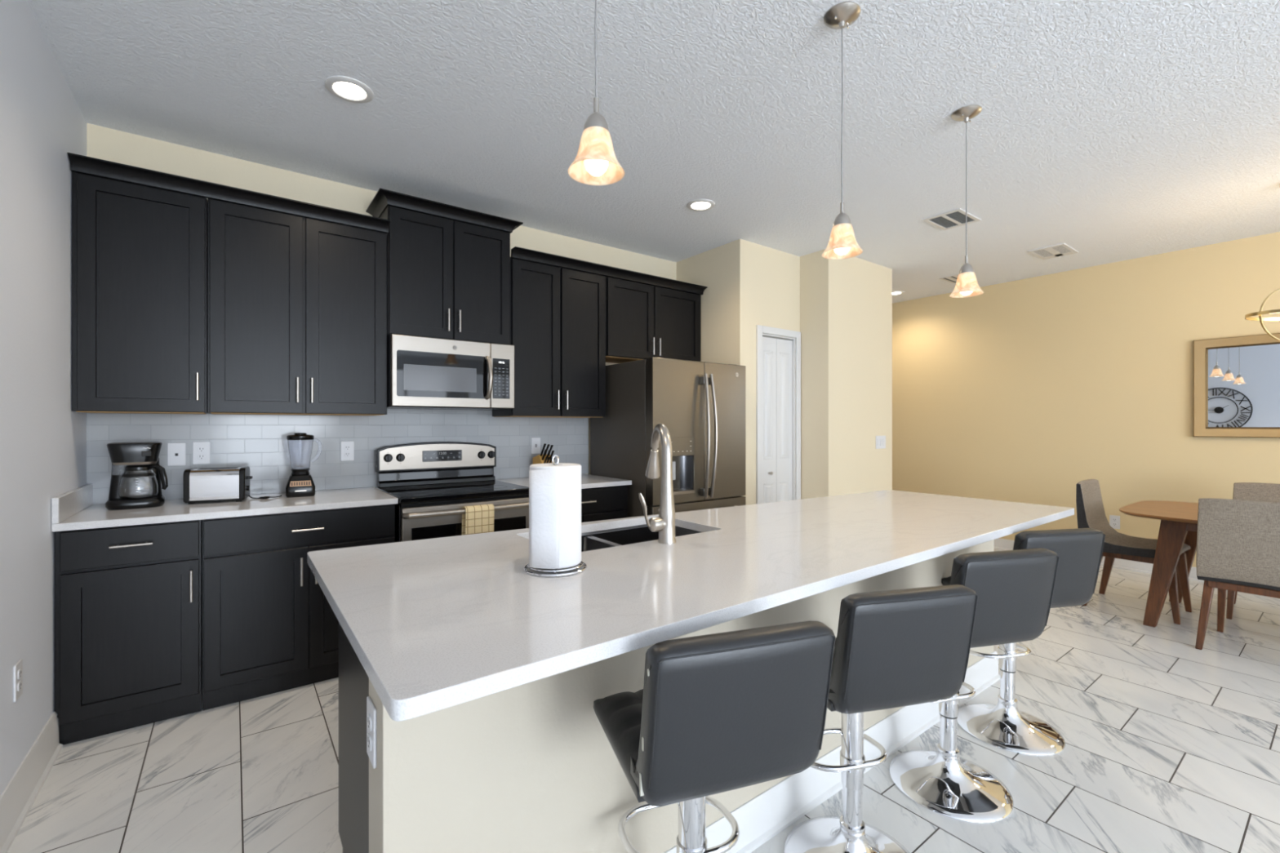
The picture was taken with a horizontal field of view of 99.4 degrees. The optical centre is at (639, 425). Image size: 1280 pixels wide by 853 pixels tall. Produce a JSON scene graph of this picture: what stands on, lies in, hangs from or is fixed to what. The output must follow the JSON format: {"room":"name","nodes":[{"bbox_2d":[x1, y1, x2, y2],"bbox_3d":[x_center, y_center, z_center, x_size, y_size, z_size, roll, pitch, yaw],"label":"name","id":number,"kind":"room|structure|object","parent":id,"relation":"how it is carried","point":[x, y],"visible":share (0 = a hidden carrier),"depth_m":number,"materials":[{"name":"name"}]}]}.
{"room":"kitchen","nodes":[
{"label":"kitchen","id":0,"kind":"room"},
{"bbox_2d":[0,0,86,795],"bbox_3d":[0.052,-0.092,-1.121,0.120,2.751,9.540,0,0,-37],"label":"wall","id":1,"kind":"structure","parent":0,"point":[43,442],"depth_m":1.93,"materials":[{"name":"white paint"}]},
{"bbox_2d":[13,658,22,702],"bbox_3d":[-2.043,0.838,1.785,0.008,0.118,0.072,0,0,-37],"label":"power outlet","id":2,"kind":"object","parent":1,"relation":"attached to","point":[18,667],"visible":1,"depth_m":1.77,"materials":[{"name":"white plastic"}]},
{"bbox_2d":[17,668,22,691],"bbox_3d":[-2.041,0.838,1.787,0.003,0.069,0.034,0,0,-37],"label":"receptacle","id":3,"kind":"object","parent":2,"relation":"attached to","point":[20,670],"depth_m":1.78,"materials":[{"name":"white plastic"}]},
{"bbox_2d":[0,711,62,852],"bbox_3d":[0.294,1.208,-1.322,0.026,0.150,8.688,0,0,-37],"label":"baseboard","id":4,"kind":"structure","parent":1,"relation":"attached to","point":[16,800],"depth_m":1.83,"materials":[{"name":"white paint"}]},
{"bbox_2d":[86,123,676,504],"bbox_3d":[-1.216,-0.092,3.814,3.766,2.751,0.120,0,0,-37],"label":"wall","id":5,"kind":"structure","parent":0,"point":[103,143],"depth_m":3.11,"materials":[{"name":"beige paint"}]},
{"bbox_2d":[71,171,208,413],"bbox_3d":[-2.385,-0.588,2.625,0.463,1.058,0.378,0,0,-37],"label":"upper cabinet","id":6,"kind":"object","parent":5,"relation":"attached to","point":[140,252],"visible":0.93,"depth_m":2.50,"materials":[{"name":"black wood"}]},
{"bbox_2d":[167,443,185,466],"bbox_3d":[-2.413,0.152,2.827,0.072,0.118,0.008,0,0,-37],"label":"phone jack","id":7,"kind":"object","parent":5,"relation":"attached to","point":[175,451],"visible":1,"depth_m":2.82,"materials":[{"name":"white plastic"}]},
{"bbox_2d":[192,441,209,464],"bbox_3d":[-2.332,0.148,2.887,0.072,0.118,0.008,0,0,-37],"label":"power outlet","id":8,"kind":"object","parent":5,"relation":"attached to","point":[201,450],"visible":1,"depth_m":2.88,"materials":[{"name":"white plastic"}]},
{"bbox_2d":[197,446,205,459],"bbox_3d":[-2.330,0.148,2.885,0.034,0.069,0.003,0,0,-37],"label":"receptacle","id":9,"kind":"object","parent":8,"relation":"attached to","point":[201,450],"depth_m":2.89,"materials":[{"name":"white plastic"}]},
{"bbox_2d":[207,198,386,415],"bbox_3d":[-1.871,-0.588,3.009,0.815,1.058,0.378,0,0,-37],"label":"upper cabinet","id":10,"kind":"object","parent":5,"relation":"attached to","point":[297,305],"visible":1,"depth_m":2.85,"materials":[{"name":"black wood"}]},
{"bbox_2d":[67,152,390,233],"bbox_3d":[-1.951,-1.136,2.728,1.281,0.055,0.070,0,0,-37],"label":"crown molding","id":11,"kind":"structure","parent":10,"relation":"attached to","point":[82,164],"depth_m":2.65,"materials":[{"name":"black wood"}]},
{"bbox_2d":[86,408,588,504],"bbox_3d":[-1.549,0.085,3.484,2.837,0.603,0.008,0,0,-37],"label":"backsplash","id":12,"kind":"structure","parent":5,"relation":"attached to","point":[259,442],"depth_m":3.23,"materials":[{"name":"white tile"}]},
{"bbox_2d":[340,441,354,461],"bbox_3d":[-1.779,0.157,3.301,0.072,0.118,0.008,0,0,-37],"label":"power outlet","id":13,"kind":"object","parent":5,"relation":"attached to","point":[347,448],"visible":1,"depth_m":3.30,"materials":[{"name":"white plastic"}]},
{"bbox_2d":[344,445,351,457],"bbox_3d":[-1.777,0.157,3.299,0.034,0.069,0.003,0,0,-37],"label":"receptacle","id":14,"kind":"object","parent":13,"relation":"attached to","point":[347,448],"depth_m":3.30,"materials":[{"name":"white plastic"}]},
{"bbox_2d":[365,188,523,344],"bbox_3d":[-1.236,-0.930,3.470,0.866,0.803,0.402,0,0,-37],"label":"upper cabinet","id":15,"kind":"object","parent":5,"relation":"attached to","point":[448,266],"visible":0.86,"depth_m":3.32,"materials":[{"name":"black wood"}]},
{"bbox_2d":[386,333,514,410],"bbox_3d":[-1.212,-0.315,3.433,0.744,0.420,0.474,0,0,-37],"label":"microwave","id":16,"kind":"object","parent":15,"relation":"attached to","point":[424,372],"visible":1,"depth_m":3.26,"materials":[{"name":"silver metal"}]},
{"bbox_2d":[531,437,540,453],"bbox_3d":[-0.774,0.153,4.049,0.072,0.118,0.016,0,0,-37],"label":"light switch","id":17,"kind":"object","parent":5,"relation":"attached to","point":[535,442],"visible":1,"depth_m":4.05,"materials":[{"name":"white plastic"}]},
{"bbox_2d":[492,257,605,417],"bbox_3d":[-0.640,-0.588,3.931,0.749,1.058,0.378,0,0,-37],"label":"upper cabinet","id":18,"kind":"object","parent":5,"relation":"attached to","point":[557,314],"visible":0.94,"depth_m":3.78,"materials":[{"name":"black wood"}]},
{"bbox_2d":[604,275,700,363],"bbox_3d":[0.050,-0.815,4.448,0.972,0.603,0.378,0,0,-37],"label":"upper cabinet","id":19,"kind":"object","parent":5,"relation":"attached to","point":[643,321],"visible":0.81,"depth_m":4.28,"materials":[{"name":"black wood"}]},
{"bbox_2d":[511,246,707,294],"bbox_3d":[-0.143,-1.136,4.081,1.723,0.055,0.070,0,0,-37],"label":"crown molding","id":20,"kind":"structure","parent":19,"relation":"attached to","point":[517,252],"depth_m":3.98,"materials":[{"name":"black wood"}]},
{"bbox_2d":[7,548,1279,852],"bbox_3d":[1.915,1.333,2.272,7.170,0.100,12.740,0,0,-37],"label":"floor","id":21,"kind":"structure","parent":0,"point":[1172,745],"depth_m":2.04,"materials":[{"name":"tile"}]},
{"bbox_2d":[54,520,202,745],"bbox_3d":[-2.302,0.850,2.506,0.453,0.866,0.668,0,0,-37],"label":"base cabinet","id":22,"kind":"object","parent":21,"relation":"on","point":[128,599],"visible":0.82,"depth_m":2.27,"materials":[{"name":"black wood"}]},
{"bbox_2d":[51,487,398,532],"bbox_3d":[-1.980,0.401,2.752,1.266,0.030,0.645,0,0,-37],"label":"countertop","id":23,"kind":"structure","parent":22,"relation":"on","point":[95,516],"depth_m":2.55,"materials":[{"name":"white stone"}]},
{"bbox_2d":[51,483,93,524],"bbox_3d":[-2.479,0.335,2.379,0.020,0.102,0.645,0,0,-37],"label":"side splash","id":24,"kind":"object","parent":23,"relation":"on","point":[67,504],"visible":1,"depth_m":2.29,"materials":[{"name":"white stone"}]},
{"bbox_2d":[105,441,168,510],"bbox_3d":[-2.388,0.234,2.583,0.217,0.305,0.208,0,0,-41],"label":"coffee maker","id":25,"kind":"object","parent":23,"relation":"on","point":[137,475],"visible":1,"depth_m":2.52,"materials":[{"name":"black plastic"}]},
{"bbox_2d":[183,466,282,504],"bbox_3d":[-2.081,0.301,2.785,0.397,0.170,0.160,0,0,-28],"label":"toaster","id":26,"kind":"object","parent":23,"relation":"on","point":[213,484],"visible":1,"depth_m":2.69,"materials":[{"name":"silver metal"}]},
{"bbox_2d":[285,432,321,497],"bbox_3d":[-1.850,0.214,2.990,0.170,0.345,0.150,0,0,-33],"label":"blender","id":27,"kind":"object","parent":23,"relation":"on","point":[300,483],"visible":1,"depth_m":2.94,"materials":[{"name":"black plastic"}]},
{"bbox_2d":[287,438,321,469],"bbox_3d":[-1.849,0.157,2.996,0.163,0.167,0.122,0,0,-37],"label":"jar","id":28,"kind":"object","parent":27,"relation":"on","point":[300,450],"depth_m":2.94,"materials":[{"name":"clear glass"}]},
{"bbox_2d":[202,503,395,711],"bbox_3d":[-1.797,0.850,2.884,0.804,0.866,0.668,0,0,-37],"label":"base cabinet","id":29,"kind":"object","parent":21,"relation":"on","point":[269,626],"visible":0.73,"depth_m":2.56,"materials":[{"name":"black wood"}]},
{"bbox_2d":[374,441,528,542],"bbox_3d":[-1.127,0.697,3.317,0.768,1.173,0.722,0,0,-37],"label":"stove","id":30,"kind":"object","parent":21,"relation":"on","point":[432,482],"visible":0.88,"depth_m":3.29,"materials":[{"name":"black metal"}]},
{"bbox_2d":[374,480,528,503],"bbox_3d":[-1.151,0.399,3.349,0.768,0.032,0.642,0,0,-37],"label":"cooktop","id":31,"kind":"object","parent":30,"relation":"in","point":[441,491],"depth_m":3.21,"materials":[{"name":"black glass"}]},
{"bbox_2d":[462,503,493,535],"bbox_3d":[-0.911,0.579,3.053,0.168,0.258,0.066,0,0,-37],"label":"dish towel","id":32,"kind":"object","parent":30,"relation":"hanging from","point":[477,519],"visible":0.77,"depth_m":3.03,"materials":[{"name":"beige fabric"}]},
{"bbox_2d":[581,484,627,522],"bbox_3d":[-0.554,0.850,3.814,0.734,0.866,0.668,0,0,-37],"label":"base cabinet","id":33,"kind":"object","parent":21,"relation":"on","point":[606,503],"visible":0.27,"depth_m":3.68,"materials":[{"name":"black wood"}]},
{"bbox_2d":[495,474,631,488],"bbox_3d":[-0.550,0.401,3.823,0.751,0.030,0.645,0,0,-37],"label":"countertop","id":34,"kind":"structure","parent":33,"relation":"on","point":[588,481],"depth_m":3.74,"materials":[{"name":"white stone"}]},
{"bbox_2d":[532,454,551,464],"bbox_3d":[-0.696,0.299,3.941,0.100,0.174,0.149,0,0,-45],"label":"knife block","id":35,"kind":"object","parent":34,"relation":"on","point":[538,459],"visible":0.27,"depth_m":3.91,"materials":[{"name":"brown wood"}]},
{"bbox_2d":[540,443,546,456],"bbox_3d":[-0.697,0.183,3.894,0.019,0.103,0.068,0,0,-45],"label":"kitchen knife","id":36,"kind":"object","parent":35,"relation":"in","point":[544,444],"visible":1,"depth_m":3.89,"materials":[{"name":"black plastic"}]},
{"bbox_2d":[542,448,546,460],"bbox_3d":[-0.686,0.217,3.882,0.019,0.090,0.060,0,0,-45],"label":"kitchen knife","id":37,"kind":"object","parent":35,"relation":"in","point":[545,450],"visible":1,"depth_m":3.88,"materials":[{"name":"black plastic"}]},
{"bbox_2d":[590,356,745,517],"bbox_3d":[0.242,0.407,4.205,0.916,1.752,0.900,0,0,-37],"label":"refrigerator","id":38,"kind":"object","parent":21,"relation":"on","point":[701,405],"visible":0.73,"depth_m":3.89,"materials":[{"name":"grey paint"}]},
{"bbox_2d":[338,526,999,852],"bbox_3d":[0.444,0.849,2.183,2.892,0.869,0.751,0,0,-37],"label":"kitchen island","id":39,"kind":"object","parent":21,"relation":"on","point":[532,766],"visible":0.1,"depth_m":1.30,"materials":[{"name":"beige paint"}]},
{"bbox_2d":[366,696,376,768],"bbox_3d":[-0.552,0.628,1.113,0.008,0.118,0.072,0,0,-37],"label":"power outlet","id":40,"kind":"object","parent":39,"relation":"attached to","point":[371,708],"visible":1,"depth_m":1.10,"materials":[{"name":"white plastic"}]},
{"bbox_2d":[367,713,371,751],"bbox_3d":[-0.554,0.628,1.111,0.003,0.069,0.034,0,0,-37],"label":"receptacle","id":41,"kind":"object","parent":40,"relation":"attached to","point":[369,715],"depth_m":1.11,"materials":[{"name":"white plastic"}]},
{"bbox_2d":[306,489,1074,721],"bbox_3d":[0.504,0.398,2.079,2.945,0.030,1.116,0,0,-37],"label":"island countertop","id":42,"kind":"structure","parent":39,"relation":"on","point":[433,624],"depth_m":1.35,"materials":[{"name":"white stone"}]},
{"bbox_2d":[524,454,586,577],"bbox_3d":[-0.225,0.231,1.448,0.166,0.304,0.166,0,0,-37],"label":"paper towel holder","id":43,"kind":"object","parent":42,"relation":"on","point":[581,562],"visible":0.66,"depth_m":1.39,"materials":[{"name":"silver metal"}]},
{"bbox_2d":[528,462,581,568],"bbox_3d":[-0.225,0.236,1.448,0.137,0.261,0.138,0,0,-8],"label":"paper towel roll","id":44,"kind":"object","parent":43,"relation":"on","point":[554,491],"visible":0.96,"depth_m":1.38,"materials":[{"name":"white paper"}]},
{"bbox_2d":[581,524,700,551],"bbox_3d":[-0.067,0.509,1.960,0.701,0.190,0.423,0,0,-37],"label":"sink","id":45,"kind":"object","parent":42,"relation":"in","point":[590,543],"visible":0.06,"depth_m":2.08,"materials":[{"name":"silver metal"}]},
{"bbox_2d":[638,423,675,544],"bbox_3d":[0.067,0.189,1.861,0.119,0.388,0.294,0,0,6],"label":"faucet","id":46,"kind":"object","parent":42,"relation":"on","point":[664,523],"visible":1,"depth_m":1.76,"materials":[{"name":"silver metal"}]},
{"bbox_2d":[593,620,835,852],"bbox_3d":[0.127,0.830,1.176,0.386,0.906,0.458,0,0,-19],"label":"bar stool","id":47,"kind":"object","parent":21,"relation":"on","point":[714,713],"visible":1,"depth_m":0.98,"materials":[{"name":"chrome"},{"name":"black leather"}]},
{"bbox_2d":[783,584,977,852],"bbox_3d":[0.627,0.847,1.546,0.386,0.872,0.458,0,0,-14],"label":"bar stool","id":48,"kind":"object","parent":21,"relation":"on","point":[895,648],"visible":0.8,"depth_m":1.36,"materials":[{"name":"chrome"},{"name":"black leather"}]},
{"bbox_2d":[888,547,1059,822],"bbox_3d":[1.112,0.841,1.907,0.386,0.884,0.458,0,0,-14],"label":"bar stool","id":49,"kind":"object","parent":21,"relation":"on","point":[1014,589],"visible":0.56,"depth_m":1.76,"materials":[{"name":"black leather"},{"name":"chrome"}]},
{"bbox_2d":[941,528,1105,755],"bbox_3d":[1.563,0.841,2.262,0.386,0.884,0.458,0,0,-12],"label":"bar stool","id":50,"kind":"object","parent":21,"relation":"on","point":[1002,726],"visible":0.51,"depth_m":2.15,"materials":[{"name":"black leather"},{"name":"chrome"}]},
{"bbox_2d":[1075,479,1191,624],"bbox_3d":[3.468,0.845,3.827,0.471,0.876,0.546,0,0,-37],"label":"dining chair","id":51,"kind":"object","parent":21,"relation":"on","point":[1091,513],"visible":0.73,"depth_m":3.81,"materials":[{"name":"beige fabric"}]},
{"bbox_2d":[1119,500,1198,626],"bbox_3d":[3.967,0.923,3.185,1.040,0.720,1.660,0,0,-37],"label":"dining table","id":52,"kind":"object","parent":21,"relation":"on","point":[1179,520],"visible":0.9,"depth_m":3.46,"materials":[{"name":"brown wood"}]},
{"bbox_2d":[1195,497,1279,649],"bbox_3d":[3.514,0.845,3.068,0.546,0.876,0.471,0,0,-37],"label":"dining chair","id":53,"kind":"object","parent":21,"relation":"on","point":[1238,540],"visible":1,"depth_m":2.98,"materials":[{"name":"beige fabric"}]},
{"bbox_2d":[1226,482,1279,619],"bbox_3d":[4.228,0.845,3.602,0.546,0.876,0.471,0,0,-37],"label":"dining chair","id":54,"kind":"object","parent":21,"relation":"on","point":[1255,491],"visible":0.24,"depth_m":3.81,"materials":[{"name":"beige fabric"}]},
{"bbox_2d":[27,0,1279,303],"bbox_3d":[1.915,-1.518,2.272,7.170,0.100,12.740,0,0,-37],"label":"ceiling","id":55,"kind":"structure","parent":0,"point":[1108,131],"depth_m":2.51,"materials":[{"name":"white paint"}]},
{"bbox_2d":[324,75,373,103],"bbox_3d":[-1.270,-1.463,2.375,0.188,0.009,0.188,0,0,-37],"label":"recessed light","id":56,"kind":"object","parent":55,"relation":"in","point":[345,88],"visible":1,"depth_m":2.37,"materials":[{"name":"white paint"}]},
{"bbox_2d":[567,0,624,185],"bbox_3d":[-0.106,-1.038,1.321,0.138,0.859,0.138,0,0,-37],"label":"pendant lamp","id":57,"kind":"object","parent":55,"relation":"hanging from","point":[596,162],"visible":1,"depth_m":1.30,"materials":[{"name":"beige glass"}]},
{"bbox_2d":[686,199,715,211],"bbox_3d":[0.405,-1.463,3.617,0.188,0.009,0.188,0,0,-37],"label":"recessed light","id":58,"kind":"object","parent":55,"relation":"in","point":[698,205],"visible":1,"depth_m":3.61,"materials":[{"name":"white paint"}]},
{"bbox_2d":[822,1,862,259],"bbox_3d":[0.723,-1.038,1.942,0.138,0.859,0.138,0,0,-37],"label":"pendant lamp","id":59,"kind":"object","parent":55,"relation":"hanging from","point":[842,244],"visible":1,"depth_m":1.92,"materials":[{"name":"beige glass"}]},
{"bbox_2d":[892,290,904,295],"bbox_3d":[2.831,-1.463,6.024,0.188,0.009,0.188,0,0,-37],"label":"recessed light","id":60,"kind":"object","parent":55,"relation":"in","point":[895,292],"visible":0.62,"depth_m":6.00,"materials":[{"name":"white paint"}]},
{"bbox_2d":[939,274,958,283],"bbox_3d":[3.169,-1.463,5.410,0.300,0.009,0.220,0,0,-37],"label":"ceiling vent","id":61,"kind":"object","parent":55,"relation":"in","point":[953,278],"visible":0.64,"depth_m":5.41,"materials":[{"name":"white metal"}]},
{"bbox_2d":[922,208,981,230],"bbox_3d":[2.223,-1.464,3.871,0.340,0.008,0.250,0,0,-37],"label":"ceiling vent","id":62,"kind":"object","parent":55,"relation":"in","point":[955,218],"visible":0.99,"depth_m":3.86,"materials":[{"name":"white metal"}]},
{"bbox_2d":[928,211,974,227],"bbox_3d":[2.223,-1.465,3.871,0.280,0.004,0.200,0,0,-37],"label":"grille","id":63,"kind":"object","parent":62,"relation":"attached to","point":[954,219],"depth_m":3.88,"materials":[{"name":"grey metal"}]},
{"bbox_2d":[949,104,983,297],"bbox_3d":[1.532,-1.038,2.548,0.138,0.859,0.138,0,0,-37],"label":"pendant lamp","id":64,"kind":"object","parent":55,"relation":"hanging from","point":[966,285],"visible":1,"depth_m":2.53,"materials":[{"name":"beige glass"}]},
{"bbox_2d":[1027,243,1078,259],"bbox_3d":[3.486,-1.462,4.579,0.370,0.011,0.250,0,0,-37],"label":"ceiling vent","id":65,"kind":"object","parent":55,"relation":"in","point":[1062,249],"visible":1,"depth_m":4.57,"materials":[{"name":"white metal"}]},
{"bbox_2d":[1244,288,1279,341],"bbox_3d":[3.932,-0.980,3.258,0.404,0.975,0.404,0,0,-37],"label":"orb chandelier","id":66,"kind":"object","parent":55,"relation":"hanging from","point":[1248,317],"visible":1,"depth_m":3.29,"materials":[{"name":"gold metal"}]},
{"bbox_2d":[676,239,799,505],"bbox_3d":[0.824,-0.092,4.860,0.754,2.751,0.890,0,0,-37],"label":"wall","id":67,"kind":"structure","parent":0,"point":[749,285],"depth_m":4.42,"materials":[{"name":"beige paint"}]},
{"bbox_2d":[755,324,800,503],"bbox_3d":[1.139,0.237,4.588,0.559,2.092,0.123,0,0,-37],"label":"door","id":68,"kind":"structure","parent":67,"relation":"in","point":[778,358],"depth_m":4.58,"materials":[{"name":"white paint"}]},
{"bbox_2d":[800,248,892,498],"bbox_3d":[0.693,-0.092,6.508,1.012,2.751,4.254,0,0,-37],"label":"wall","id":69,"kind":"structure","parent":0,"point":[846,304],"depth_m":4.68,"materials":[{"name":"beige paint"}]},
{"bbox_2d":[875,435,885,448],"bbox_3d":[2.211,0.156,4.982,0.165,0.118,0.008,0,0,-37],"label":"light switch","id":70,"kind":"object","parent":69,"relation":"attached to","point":[880,440],"visible":1,"depth_m":4.97,"materials":[{"name":"white plastic"}]},
{"bbox_2d":[892,231,1279,567],"bbox_3d":[4.737,-0.092,4.385,0.120,2.751,12.740,0,0,-37],"label":"wall","id":71,"kind":"structure","parent":0,"point":[1032,389],"depth_m":5.07,"materials":[{"name":"beige paint"}]},
{"bbox_2d":[994,537,1204,582],"bbox_3d":[4.678,1.228,4.341,0.026,0.110,12.500,0,0,-37],"label":"baseboard","id":72,"kind":"structure","parent":71,"relation":"attached to","point":[999,544],"depth_m":4.81,"materials":[{"name":"white paint"}]},
{"bbox_2d":[1109,515,1119,528],"bbox_3d":[4.277,0.873,4.891,0.008,0.118,0.072,0,0,-37],"label":"power outlet","id":73,"kind":"object","parent":71,"relation":"attached to","point":[1114,521],"visible":0.94,"depth_m":4.89,"materials":[{"name":"white plastic"}]},
{"bbox_2d":[1111,518,1117,525],"bbox_3d":[4.275,0.873,4.889,0.003,0.069,0.034,0,0,-37],"label":"receptacle","id":74,"kind":"object","parent":73,"relation":"attached to","point":[1114,521],"depth_m":4.89,"materials":[{"name":"white plastic"}]},
{"bbox_2d":[1193,333,1279,437],"bbox_3d":[4.906,-0.300,4.016,0.049,0.793,1.145,0,0,-37],"label":"wall mirror","id":75,"kind":"object","parent":71,"relation":"attached to","point":[1237,379],"visible":1,"depth_m":4.29,"materials":[{"name":"beige mirror"}]},
{"bbox_2d":[1208,343,1279,426],"bbox_3d":[4.921,-0.300,4.027,0.013,0.633,0.985,0,0,-37],"label":"mirror glass","id":76,"kind":"object","parent":75,"relation":"attached to","point":[1244,379],"depth_m":4.26,"materials":[{"name":"white mirror"}]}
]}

